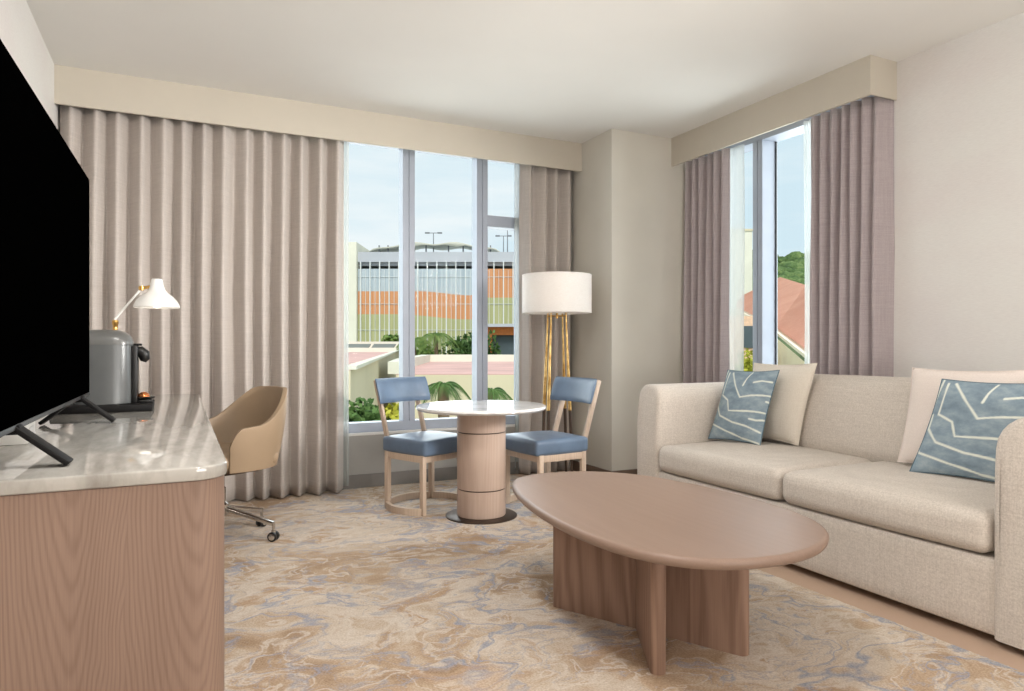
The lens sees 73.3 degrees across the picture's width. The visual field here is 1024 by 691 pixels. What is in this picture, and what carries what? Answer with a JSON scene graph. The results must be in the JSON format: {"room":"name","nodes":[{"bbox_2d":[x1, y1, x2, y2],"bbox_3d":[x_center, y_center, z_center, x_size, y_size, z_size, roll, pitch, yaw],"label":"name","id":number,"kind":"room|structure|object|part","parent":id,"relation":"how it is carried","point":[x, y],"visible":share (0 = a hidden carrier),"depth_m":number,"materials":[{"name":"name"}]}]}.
{"room":"hotel room","nodes":[
{"label":"hotel room","id":0,"kind":"room"},
{"bbox_2d":[0,0,58,130],"bbox_3d":[-1.422,-0.330,1.200,0.100,2.900,7.800,0,0,-26],"label":"wall","id":1,"kind":"structure","parent":0,"point":[20,34],"depth_m":3.63,"materials":[{"name":"paint"}]},
{"bbox_2d":[59,105,518,475],"bbox_3d":[-1.280,-0.330,5.493,3.905,2.900,0.200,0,0,-26],"label":"wall","id":2,"kind":"structure","parent":0,"point":[365,454],"depth_m":5.46,"materials":[{"name":"beige paint"}]},
{"bbox_2d":[254,461,518,497],"bbox_3d":[-1.233,1.067,5.395,3.905,0.105,0.016,0,0,-26],"label":"baseboard","id":3,"kind":"structure","parent":2,"relation":"attached to","point":[446,473],"depth_m":5.55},
{"bbox_2d":[343,424,518,436],"bbox_3d":[-1.002,0.700,5.545,2.440,0.020,0.068,0,0,-26],"label":"trim","id":4,"kind":"structure","parent":2,"relation":"attached to","point":[507,425],"depth_m":5.58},
{"bbox_2d":[343,141,519,432],"bbox_3d":[-1.029,-0.490,5.600,2.440,2.360,0.115,0,0,-26],"label":"window","id":5,"kind":"structure","parent":2,"relation":"in","point":[481,221],"depth_m":5.89,"materials":[{"name":"grey metal"}]},
{"bbox_2d":[26,0,1023,142],"bbox_3d":[0.912,-1.840,2.305,5.265,0.120,7.950,0,0,-26],"label":"ceiling","id":6,"kind":"structure","parent":0,"point":[577,71],"depth_m":4.08,"materials":[{"name":"paint"}]},
{"bbox_2d":[54,64,581,171],"bbox_3d":[-1.147,-1.657,5.218,3.905,0.245,0.020,0,0,-26],"label":"curtain valance","id":7,"kind":"object","parent":6,"relation":"attached to","point":[76,87],"visible":1,"depth_m":5.00,"materials":[{"name":"paint"}]},
{"bbox_2d":[60,105,343,501],"bbox_3d":[-2.104,-0.236,4.855,1.847,2.688,0.155,0,0,-26],"label":"window curtain","id":8,"kind":"object","parent":7,"relation":"hanging from","point":[244,228],"visible":0.8,"depth_m":4.90,"materials":[{"name":"fabric"}]},
{"bbox_2d":[519,164,571,474],"bbox_3d":[0.318,-0.236,6.036,0.517,2.688,0.142,0,0,-26],"label":"window curtain","id":9,"kind":"object","parent":7,"relation":"hanging from","point":[545,194],"visible":0.61,"depth_m":6.00,"materials":[{"name":"fabric"}]},
{"bbox_2d":[671,55,896,165],"bbox_3d":[1.893,-1.660,5.115,0.247,0.240,1.890,0,0,-26],"label":"curtain valance","id":10,"kind":"object","parent":6,"relation":"attached to","point":[869,75],"visible":1,"depth_m":4.74,"materials":[{"name":"paint"}]},
{"bbox_2d":[683,148,729,382],"bbox_3d":[1.607,-0.236,5.724,0.096,2.688,0.518,0,0,-26],"label":"window curtain","id":11,"kind":"object","parent":10,"relation":"hanging from","point":[706,355],"visible":0.6,"depth_m":5.66,"materials":[{"name":"fabric"}]},
{"bbox_2d":[810,96,894,376],"bbox_3d":[2.195,-0.236,4.527,0.153,2.688,0.570,0,0,-36],"label":"window curtain","id":12,"kind":"object","parent":10,"relation":"hanging from","point":[852,246],"visible":0.62,"depth_m":4.45,"materials":[{"name":"fabric"}]},
{"bbox_2d":[224,470,1023,690],"bbox_3d":[0.912,1.180,2.305,5.265,0.120,7.950,0,0,-26],"label":"floor","id":13,"kind":"structure","parent":0,"point":[352,593],"depth_m":2.75,"materials":[{"name":"carpet"}]},
{"bbox_2d":[0,394,226,690],"bbox_3d":[-1.752,0.715,2.943,0.819,0.810,2.975,0,0,-26],"label":"desk","id":14,"kind":"object","parent":13,"relation":"on","point":[112,558],"visible":0.92,"depth_m":1.70,"materials":[{"name":"wood"}]},
{"bbox_2d":[0,421,34,445],"bbox_3d":[-1.635,0.260,2.174,0.198,0.100,0.140,0,0,-26],"label":"media box","id":15,"kind":"object","parent":14,"relation":"on","point":[5,440],"visible":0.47,"depth_m":2.14,"materials":[{"name":"white plastic"}]},
{"bbox_2d":[0,39,115,465],"bbox_3d":[-1.488,-0.202,2.226,0.259,1.019,1.565,0,0,-25],"label":"television","id":16,"kind":"object","parent":14,"relation":"on","point":[44,189],"visible":1,"depth_m":1.95,"materials":[{"name":"black"}]},
{"bbox_2d":[57,399,154,414],"bbox_3d":[-1.951,0.292,3.299,0.412,0.035,0.320,0,0,-26],"label":"serving tray","id":17,"kind":"object","parent":14,"relation":"on","point":[143,406],"visible":0.48,"depth_m":3.18,"materials":[{"name":"black plastic"}]},
{"bbox_2d":[72,330,154,404],"bbox_3d":[-1.905,0.099,3.300,0.345,0.350,0.214,0,0,-26],"label":"coffee machine","id":18,"kind":"object","parent":17,"relation":"on","point":[114,356],"visible":0.81,"depth_m":3.21,"materials":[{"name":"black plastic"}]},
{"bbox_3d":[-1.946,-0.040,3.280,0.254,0.072,0.214,0,0,-26],"label":"lid","id":19,"kind":"part","parent":18,"relation":"part of","materials":[{"name":"silver metal"}]},
{"bbox_3d":[-1.829,0.137,3.336,0.028,0.274,0.130,0,0,-26],"label":"plate","id":20,"kind":"part","parent":18,"relation":"part of","materials":[{"name":"black plastic"}]},
{"bbox_2d":[138,392,149,396],"bbox_3d":[-1.794,0.238,3.353,0.054,0.026,0.054,0,0,-26],"label":"capsule","id":21,"kind":"object","parent":18,"relation":"on","point":[142,394],"visible":0.94,"depth_m":3.34,"materials":[{"name":"orange metal"}]},
{"bbox_3d":[-1.801,0.044,3.350,0.068,0.078,0.056,0,0,-26],"label":"spout","id":22,"kind":"part","parent":18,"relation":"part of","materials":[{"name":"black plastic"}]},
{"bbox_2d":[112,279,179,329],"bbox_3d":[-2.058,-0.032,3.803,0.404,0.683,0.234,0,0,-26],"label":"desk lamp","id":23,"kind":"object","parent":14,"relation":"on","point":[156,296],"visible":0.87,"depth_m":3.78,"materials":[{"name":"white metal"}]},
{"bbox_3d":[-2.107,-0.228,3.779,0.138,0.185,0.014,0,0,-26],"label":"arm","id":24,"kind":"part","parent":23,"relation":"part of","materials":[{"name":"white metal"}]},
{"bbox_3d":[-1.982,-0.291,3.840,0.234,0.163,0.234,0,0,-26],"label":"lamp shade","id":25,"kind":"part","parent":23,"relation":"part of","materials":[{"name":"white metal"}]},
{"bbox_2d":[209,386,286,541],"bbox_3d":[-1.667,0.686,3.978,0.709,0.868,0.667,0,0,-26],"label":"office chair","id":26,"kind":"object","parent":13,"relation":"on","point":[249,432],"visible":0.62,"depth_m":3.99,"materials":[{"name":"beige leather"}]},
{"bbox_3d":[-1.680,0.715,3.975,0.300,0.030,0.300,0,0,38],"label":"seat plate","id":27,"kind":"part","parent":26,"relation":"part of","materials":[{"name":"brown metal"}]},
{"bbox_3d":[-1.608,0.996,4.136,0.032,0.133,0.296,0,0,24],"label":"arm","id":28,"kind":"part","parent":26,"relation":"part of","materials":[{"name":"silver metal"}]},
{"bbox_2d":[220,443,277,471],"bbox_3d":[-1.689,0.647,3.964,0.470,0.134,0.510,0,0,38],"label":"seat cushion","id":29,"kind":"object","parent":26,"relation":"on","point":[254,458],"depth_m":3.84,"materials":[{"name":"beige leather"}]},
{"bbox_3d":[-1.505,0.996,3.957,0.296,0.133,0.032,0,0,6],"label":"arm","id":30,"kind":"part","parent":26,"relation":"part of","materials":[{"name":"silver metal"}]},
{"bbox_2d":[373,376,456,515],"bbox_3d":[-0.640,0.676,4.841,0.592,0.888,0.570,0,0,40],"label":"dining chair","id":31,"kind":"object","parent":13,"relation":"on","point":[424,446],"visible":0.82,"depth_m":4.74,"materials":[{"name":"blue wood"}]},
{"bbox_3d":[-0.908,0.490,4.837,0.188,0.499,0.020,0,0,40],"label":"post","id":32,"kind":"part","parent":31,"relation":"part of","materials":[{"name":"brown wood"}]},
{"bbox_3d":[-0.859,0.920,4.757,0.036,0.400,0.031,0,0,40],"label":"leg","id":33,"kind":"part","parent":31,"relation":"part of","materials":[{"name":"brown wood"}]},
{"bbox_3d":[-0.800,0.318,4.976,0.104,0.172,0.472,0,0,40],"label":"backrest","id":34,"kind":"part","parent":31,"relation":"part of","materials":[{"name":"blue leather"}]},
{"bbox_3d":[-0.586,0.679,4.796,0.452,0.145,0.468,0,0,40],"label":"seat","id":35,"kind":"part","parent":31,"relation":"part of","materials":[{"name":"blue leather"}]},
{"bbox_3d":[-0.681,0.490,5.106,0.188,0.499,0.020,0,0,40],"label":"post","id":36,"kind":"part","parent":31,"relation":"part of","materials":[{"name":"brown wood"}]},
{"bbox_3d":[-0.586,0.920,4.527,0.036,0.400,0.031,0,0,40],"label":"leg","id":37,"kind":"part","parent":31,"relation":"part of","materials":[{"name":"brown wood"}]},
{"bbox_3d":[-0.594,0.920,5.071,0.036,0.400,0.031,0,0,40],"label":"leg","id":38,"kind":"part","parent":31,"relation":"part of","materials":[{"name":"brown wood"}]},
{"bbox_2d":[416,400,545,524],"bbox_3d":[-0.202,0.756,4.537,0.856,0.727,0.856,0,0,-26],"label":"pedestal table","id":39,"kind":"object","parent":13,"relation":"on","point":[481,424],"visible":1,"depth_m":4.40,"materials":[{"name":"beige wood"}]},
{"bbox_3d":[-0.202,1.115,4.537,0.470,0.010,0.470,0,0,-26],"label":"plate","id":40,"kind":"part","parent":39,"relation":"part of","materials":[{"name":"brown metal"}]},
{"bbox_2d":[506,376,600,503],"bbox_3d":[0.281,0.676,4.847,0.592,0.888,0.570,0,0,-33],"label":"dining chair","id":41,"kind":"object","parent":13,"relation":"on","point":[548,446],"visible":0.83,"depth_m":4.75,"materials":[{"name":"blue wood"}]},
{"bbox_3d":[-0.035,0.920,4.887,0.036,0.400,0.031,0,0,-33],"label":"leg","id":42,"kind":"part","parent":41,"relation":"part of","materials":[{"name":"brown wood"}]},
{"bbox_3d":[0.188,0.920,4.543,0.036,0.400,0.031,0,0,-33],"label":"leg","id":43,"kind":"part","parent":41,"relation":"part of","materials":[{"name":"brown wood"}]},
{"bbox_3d":[0.222,0.679,4.809,0.452,0.145,0.468,0,0,-33],"label":"seat","id":44,"kind":"part","parent":41,"relation":"part of","materials":[{"name":"blue leather"}]},
{"bbox_3d":[0.265,0.920,5.081,0.036,0.400,0.031,0,0,-33],"label":"leg","id":45,"kind":"part","parent":41,"relation":"part of","materials":[{"name":"brown wood"}]},
{"bbox_3d":[0.355,0.490,5.105,0.188,0.499,0.020,0,0,-33],"label":"post","id":46,"kind":"part","parent":41,"relation":"part of","materials":[{"name":"brown wood"}]},
{"bbox_3d":[0.456,0.318,4.961,0.104,0.172,0.472,0,0,-33],"label":"backrest","id":47,"kind":"part","parent":41,"relation":"part of","materials":[{"name":"blue leather"}]},
{"bbox_3d":[0.488,0.920,4.737,0.036,0.400,0.031,0,0,-33],"label":"leg","id":48,"kind":"part","parent":41,"relation":"part of","materials":[{"name":"brown wood"}]},
{"bbox_3d":[0.546,0.490,4.809,0.188,0.499,0.020,0,0,-33],"label":"post","id":49,"kind":"part","parent":41,"relation":"part of","materials":[{"name":"brown wood"}]},
{"bbox_2d":[522,271,591,471],"bbox_3d":[0.365,0.274,5.602,0.567,1.693,0.567,0,0,-26],"label":"floor lamp","id":50,"kind":"object","parent":13,"relation":"on","point":[556,294],"visible":0.8,"depth_m":5.41,"materials":[{"name":"white fabric"}]},
{"bbox_3d":[0.258,0.813,5.682,0.027,0.591,0.044,0,0,-44],"label":"leg","id":51,"kind":"part","parent":50,"relation":"part of","materials":[{"name":"brown metal"}]},
{"bbox_3d":[0.277,0.105,5.668,0.059,0.831,0.028,0,0,32],"label":"leg","id":52,"kind":"part","parent":50,"relation":"part of","materials":[{"name":"gold metal"}]},
{"bbox_3d":[0.285,0.813,5.495,0.044,0.591,0.027,0,0,-44],"label":"leg","id":53,"kind":"part","parent":50,"relation":"part of","materials":[{"name":"brown metal"}]},
{"bbox_3d":[0.300,0.105,5.514,0.028,0.831,0.059,0,0,32],"label":"leg","id":54,"kind":"part","parent":50,"relation":"part of","materials":[{"name":"gold metal"}]},
{"bbox_3d":[0.365,-0.418,5.602,0.564,0.304,0.564,0,0,-26],"label":"lamp shade","id":55,"kind":"part","parent":50,"relation":"part of","materials":[{"name":"white fabric"}]},
{"bbox_3d":[0.429,0.105,5.691,0.028,0.831,0.059,0,0,41],"label":"leg","id":56,"kind":"part","parent":50,"relation":"part of","materials":[{"name":"gold metal"}]},
{"bbox_3d":[0.443,0.813,5.711,0.027,0.591,0.044,0,0,27],"label":"leg","id":57,"kind":"part","parent":50,"relation":"part of","materials":[{"name":"brown metal"}]},
{"bbox_3d":[0.454,0.105,5.538,0.059,0.831,0.028,0,0,41],"label":"leg","id":58,"kind":"part","parent":50,"relation":"part of","materials":[{"name":"gold metal"}]},
{"bbox_3d":[0.472,0.813,5.522,0.027,0.591,0.044,0,0,-44],"label":"leg","id":59,"kind":"part","parent":50,"relation":"part of","materials":[{"name":"brown metal"}]},
{"bbox_2d":[512,471,828,675],"bbox_3d":[0.546,0.883,2.832,0.942,0.474,1.539,0,0,-26],"label":"coffee table","id":60,"kind":"object","parent":13,"relation":"on","point":[661,558],"visible":1,"depth_m":2.58,"materials":[{"name":"brown wood"}]},
{"bbox_3d":[0.518,0.901,2.743,0.054,0.437,0.818,0,0,3],"label":"leg panel","id":61,"kind":"part","parent":60,"relation":"part of","materials":[{"name":"brown wood"}]},
{"bbox_3d":[0.520,0.901,2.734,0.834,0.437,0.054,0,0,36],"label":"leg panel","id":62,"kind":"part","parent":60,"relation":"part of","materials":[{"name":"brown wood"}]},
{"bbox_2d":[637,374,1023,649],"bbox_3d":[1.836,0.648,3.690,1.134,0.945,2.435,0,0,-26],"label":"sofa","id":63,"kind":"object","parent":13,"relation":"on","point":[949,547],"visible":0.77,"depth_m":3.15,"materials":[{"name":"beige fabric"}]},
{"bbox_3d":[1.352,0.672,4.680,1.080,0.835,0.230,0,0,-26],"label":"armrest","id":64,"kind":"part","parent":63,"relation":"part of","materials":[{"name":"beige fabric"}]},
{"bbox_2d":[708,370,779,444],"bbox_3d":[1.466,0.379,4.364,0.196,0.458,0.408,0,0,-33],"label":"throw pillow","id":65,"kind":"object","parent":63,"relation":"on","point":[741,414],"visible":1,"depth_m":4.30,"materials":[{"name":"blue fabric"}]},
{"bbox_2d":[659,440,870,499],"bbox_3d":[1.486,0.708,4.070,0.836,0.211,0.973,0,0,-26],"label":"seat cushion","id":66,"kind":"object","parent":63,"relation":"on","point":[757,472],"depth_m":3.87,"materials":[{"name":"beige fabric"}]},
{"bbox_2d":[753,363,816,445],"bbox_3d":[1.682,0.355,4.360,0.170,0.499,0.509,0,0,-26],"label":"throw pillow","id":67,"kind":"object","parent":63,"relation":"on","point":[784,419],"visible":0.61,"depth_m":4.23,"materials":[{"name":"beige fabric"}]},
{"bbox_3d":[1.840,0.942,3.689,1.068,0.287,2.020,0,0,-26],"label":"rail","id":68,"kind":"part","parent":63,"relation":"part of","materials":[{"name":"beige fabric"}]},
{"bbox_2d":[762,374,912,464],"bbox_3d":[2.108,0.433,3.819,0.312,0.516,1.960,0,0,-26],"label":"cushion","id":69,"kind":"object","parent":63,"relation":"on","point":[857,416],"depth_m":3.89,"materials":[{"name":"beige fabric"}]},
{"bbox_2d":[783,461,994,552],"bbox_3d":[1.917,0.708,3.182,0.836,0.211,0.985,0,0,-26],"label":"seat cushion","id":70,"kind":"object","parent":63,"relation":"on","point":[935,513],"depth_m":2.96,"materials":[{"name":"beige fabric"}]},
{"bbox_2d":[897,367,1023,462],"bbox_3d":[2.172,0.357,3.347,0.172,0.494,0.549,0,0,-26],"label":"throw pillow","id":71,"kind":"object","parent":63,"relation":"on","point":[925,383],"visible":0.23,"depth_m":3.46,"materials":[{"name":"beige fabric"}]},
{"bbox_2d":[909,379,1023,481],"bbox_3d":[2.126,0.384,3.134,0.180,0.449,0.533,0,0,-37],"label":"throw pillow","id":72,"kind":"object","parent":63,"relation":"on","point":[967,421],"visible":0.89,"depth_m":3.13,"materials":[{"name":"blue fabric"}]},
{"bbox_3d":[2.316,0.672,2.694,1.080,0.835,0.225,0,0,-26],"label":"armrest","id":73,"kind":"part","parent":63,"relation":"part of","materials":[{"name":"beige fabric"}]},
{"bbox_2d":[570,129,691,470],"bbox_3d":[1.147,-0.330,6.293,1.160,2.900,0.880,0,0,-26],"label":"column","id":74,"kind":"structure","parent":0,"point":[628,198],"depth_m":5.79,"materials":[{"name":"beige paint"}]},
{"bbox_2d":[573,460,636,473],"bbox_3d":[1.056,1.075,6.119,0.876,0.090,0.680,0,0,-26],"label":"baseboard","id":75,"kind":"structure","parent":74,"relation":"attached to","point":[576,465],"depth_m":5.82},
{"bbox_2d":[695,12,1023,377],"bbox_3d":[3.237,-0.330,2.972,0.300,2.900,6.920,0,0,-26],"label":"wall","id":76,"kind":"structure","parent":0,"point":[959,104],"depth_m":3.95,"materials":[{"name":"paint"}]},
{"bbox_2d":[705,95,873,365],"bbox_3d":[2.108,-0.490,5.258,0.165,2.360,1.660,0,0,-26],"label":"window","id":77,"kind":"structure","parent":76,"relation":"in","point":[764,147],"depth_m":5.42,"materials":[{"name":"grey metal"}]},
{"bbox_3d":[2.108,-0.490,5.258,0.165,2.360,1.660,0,0,-26],"label":"frame","id":78,"kind":"part","parent":77,"relation":"part of","materials":[{"name":"grey metal"}]},
{"label":"outside","id":79,"kind":"structure","parent":0,"visible":0},
{"bbox_3d":[-7.688,5.570,107.429,320.000,0.500,320.000,0,0,-26],"label":"ground","id":80,"kind":"structure","parent":79,"visible":0},
{"bbox_2d":[343,397,379,421],"bbox_3d":[-1.982,2.982,8.532,0.711,4.679,0.690,0,0,-26],"label":"bush","id":81,"kind":"object","parent":80,"relation":"on","point":[350,412],"visible":0.19,"depth_m":8.48,"materials":[{"name":"green plant"}]},
{"bbox_2d":[344,342,398,412],"bbox_3d":[-8.885,2.535,28.994,16.113,5.570,41.135,0,0,-26],"label":"building","id":82,"kind":"structure","parent":80,"relation":"on","point":[364,362],"depth_m":15.52,"materials":[{"name":"beige paint"}]},
{"bbox_3d":[-8.233,0.120,39.000,3.029,0.440,6.425,0,0,-7],"label":"roof panel","id":83,"kind":"part","parent":82,"relation":"part of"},
{"bbox_2d":[351,398,391,421],"bbox_3d":[-1.806,2.997,8.736,0.608,4.648,0.721,0,0,23],"label":"bush","id":84,"kind":"object","parent":80,"relation":"on","point":[375,409],"visible":0.07,"depth_m":8.69,"materials":[{"name":"green plant"}]},
{"bbox_2d":[381,333,398,349],"bbox_3d":[-8.193,2.230,46.939,1.588,6.182,1.986,0,0,-26],"label":"tree","id":85,"kind":"object","parent":80,"relation":"on","point":[387,338],"visible":0.34,"depth_m":46.61,"materials":[{"name":"green plant"}]},
{"bbox_2d":[384,402,398,419],"bbox_3d":[-1.556,3.030,8.992,0.552,4.582,0.639,0,0,-4],"label":"bush","id":86,"kind":"object","parent":80,"relation":"on","point":[392,412],"visible":0.1,"depth_m":8.87,"materials":[{"name":"yellow plant"}]},
{"bbox_2d":[396,337,433,355],"bbox_3d":[-4.982,2.430,34.997,2.390,5.787,2.383,0,0,-26],"label":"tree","id":87,"kind":"object","parent":80,"relation":"on","point":[416,338],"visible":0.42,"depth_m":34.77,"materials":[{"name":"green plant"}]},
{"bbox_2d":[416,343,439,354],"bbox_3d":[-4.956,2.532,39.025,2.200,5.578,2.208,0,0,-26],"label":"tree","id":88,"kind":"object","parent":80,"relation":"on","point":[417,350],"visible":0.09,"depth_m":38.89,"materials":[{"name":"green plant"}]},
{"bbox_2d":[344,242,513,354],"bbox_3d":[-7.785,-2.228,70.700,47.570,15.096,22.600,0,0,0],"label":"building","id":89,"kind":"structure","parent":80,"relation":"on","point":[443,280],"depth_m":60.01,"materials":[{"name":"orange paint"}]},
{"bbox_2d":[425,232,441,251],"bbox_3d":[-7.531,-9.058,66.000,1.640,3.608,0.240,0,0,0],"label":"street lamp","id":90,"kind":"object","parent":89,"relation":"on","point":[425,232],"visible":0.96,"depth_m":65.97,"materials":[{"name":"white metal"}]},
{"bbox_2d":[495,235,511,251],"bbox_3d":[-0.865,-9.232,70.000,1.640,3.957,0.240,0,0,0],"label":"street lamp","id":91,"kind":"object","parent":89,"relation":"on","point":[495,235],"visible":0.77,"depth_m":69.97,"materials":[{"name":"white metal"}]},
{"bbox_2d":[415,332,459,354],"bbox_3d":[-3.859,2.315,34.990,2.589,6.016,2.583,0,0,-26],"label":"palm tree","id":92,"kind":"object","parent":80,"relation":"on","point":[436,340],"visible":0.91,"depth_m":34.61,"materials":[{"name":"green plant"}]},
{"bbox_2d":[415,381,470,417],"bbox_3d":[-1.258,2.983,12.502,1.029,4.682,1.114,0,0,20],"label":"palm tree","id":93,"kind":"object","parent":80,"relation":"on","point":[444,389],"visible":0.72,"depth_m":12.37,"materials":[{"name":"green plant"}]},
{"bbox_2d":[388,355,513,418],"bbox_3d":[-0.710,2.860,23.539,6.479,4.920,13.323,0,0,0],"label":"building","id":94,"kind":"structure","parent":80,"relation":"on","point":[436,368],"depth_m":17.84,"materials":[{"name":"beige paint"}]},
{"bbox_2d":[439,334,471,354],"bbox_3d":[-2.728,2.339,35.999,2.767,5.965,2.702,0,0,-26],"label":"tree","id":95,"kind":"object","parent":80,"relation":"on","point":[464,348],"visible":0.17,"depth_m":35.48,"materials":[{"name":"green plant"}]},
{"bbox_2d":[462,332,488,353],"bbox_3d":[-2.029,2.308,36.876,1.641,6.025,1.543,0,0,4],"label":"tree","id":96,"kind":"object","parent":80,"relation":"on","point":[470,333],"visible":0.02,"depth_m":36.64,"materials":[{"name":"green plant"}]},
{"bbox_2d":[488,329,501,354],"bbox_3d":[-1.469,2.130,42.897,1.640,6.382,1.514,0,0,-26],"label":"tree","id":97,"kind":"object","parent":80,"relation":"on","point":[493,349],"visible":0.19,"depth_m":42.74,"materials":[{"name":"green plant"}]},
{"bbox_2d":[488,324,513,354],"bbox_3d":[-0.327,1.957,46.300,3.270,6.726,3.800,0,0,0],"label":"building","id":98,"kind":"structure","parent":80,"relation":"on","point":[504,333],"depth_m":45.41,"materials":[{"name":"paint"}]},
{"bbox_2d":[488,387,513,400],"bbox_3d":[-0.367,3.040,12.498,1.000,4.567,1.007,0,0,-26],"label":"palm tree","id":99,"kind":"object","parent":80,"relation":"on","point":[493,394],"visible":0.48,"depth_m":12.38,"materials":[{"name":"green plant"}]},
{"bbox_2d":[729,229,752,315],"bbox_3d":[23.381,-3.267,72.000,2.350,17.173,4.200,0,0,0],"label":"tower","id":100,"kind":"structure","parent":80,"relation":"on","point":[740,275],"depth_m":70.00,"materials":[{"name":"paint"}]},
{"bbox_3d":[23.381,-11.752,72.000,2.350,0.204,4.200,0,0,0],"label":"cornice","id":101,"kind":"part","parent":100,"relation":"part of","materials":[{"name":"beige paint"}]},
{"bbox_2d":[729,316,752,369],"bbox_3d":[9.551,2.017,31.470,2.070,6.606,3.060,0,0,0],"label":"annex","id":102,"kind":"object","parent":80,"relation":"on","point":[740,327],"visible":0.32,"depth_m":30.00,"materials":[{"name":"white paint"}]},
{"bbox_2d":[734,348,752,371],"bbox_3d":[4.426,2.678,12.994,0.824,5.285,0.837,0,0,-26],"label":"shrub","id":103,"kind":"object","parent":80,"relation":"on","point":[746,364],"visible":0.09,"depth_m":12.82,"materials":[{"name":"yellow plant"}]},
{"bbox_2d":[731,277,809,364],"bbox_3d":[15.410,0.071,37.922,4.382,10.497,45.057,0,0,14],"label":"building","id":104,"kind":"structure","parent":80,"relation":"on","point":[793,297],"depth_m":33.17,"materials":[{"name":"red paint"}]},
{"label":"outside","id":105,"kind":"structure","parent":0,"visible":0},
{"bbox_2d":[778,256,809,363],"bbox_3d":[80.016,-12.280,188.522,163.645,40.897,118.598,0,0,-26],"label":"hill","id":106,"kind":"structure","parent":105,"point":[779,338],"depth_m":138.87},
{"bbox_2d":[752,250,809,289],"bbox_3d":[82.655,-18.145,201.906,99.800,29.743,74.249,0,0,-26],"label":"forest","id":107,"kind":"object","parent":106,"relation":"on","point":[795,266],"visible":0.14,"depth_m":215.67,"materials":[{"name":"green plant"}]}
]}

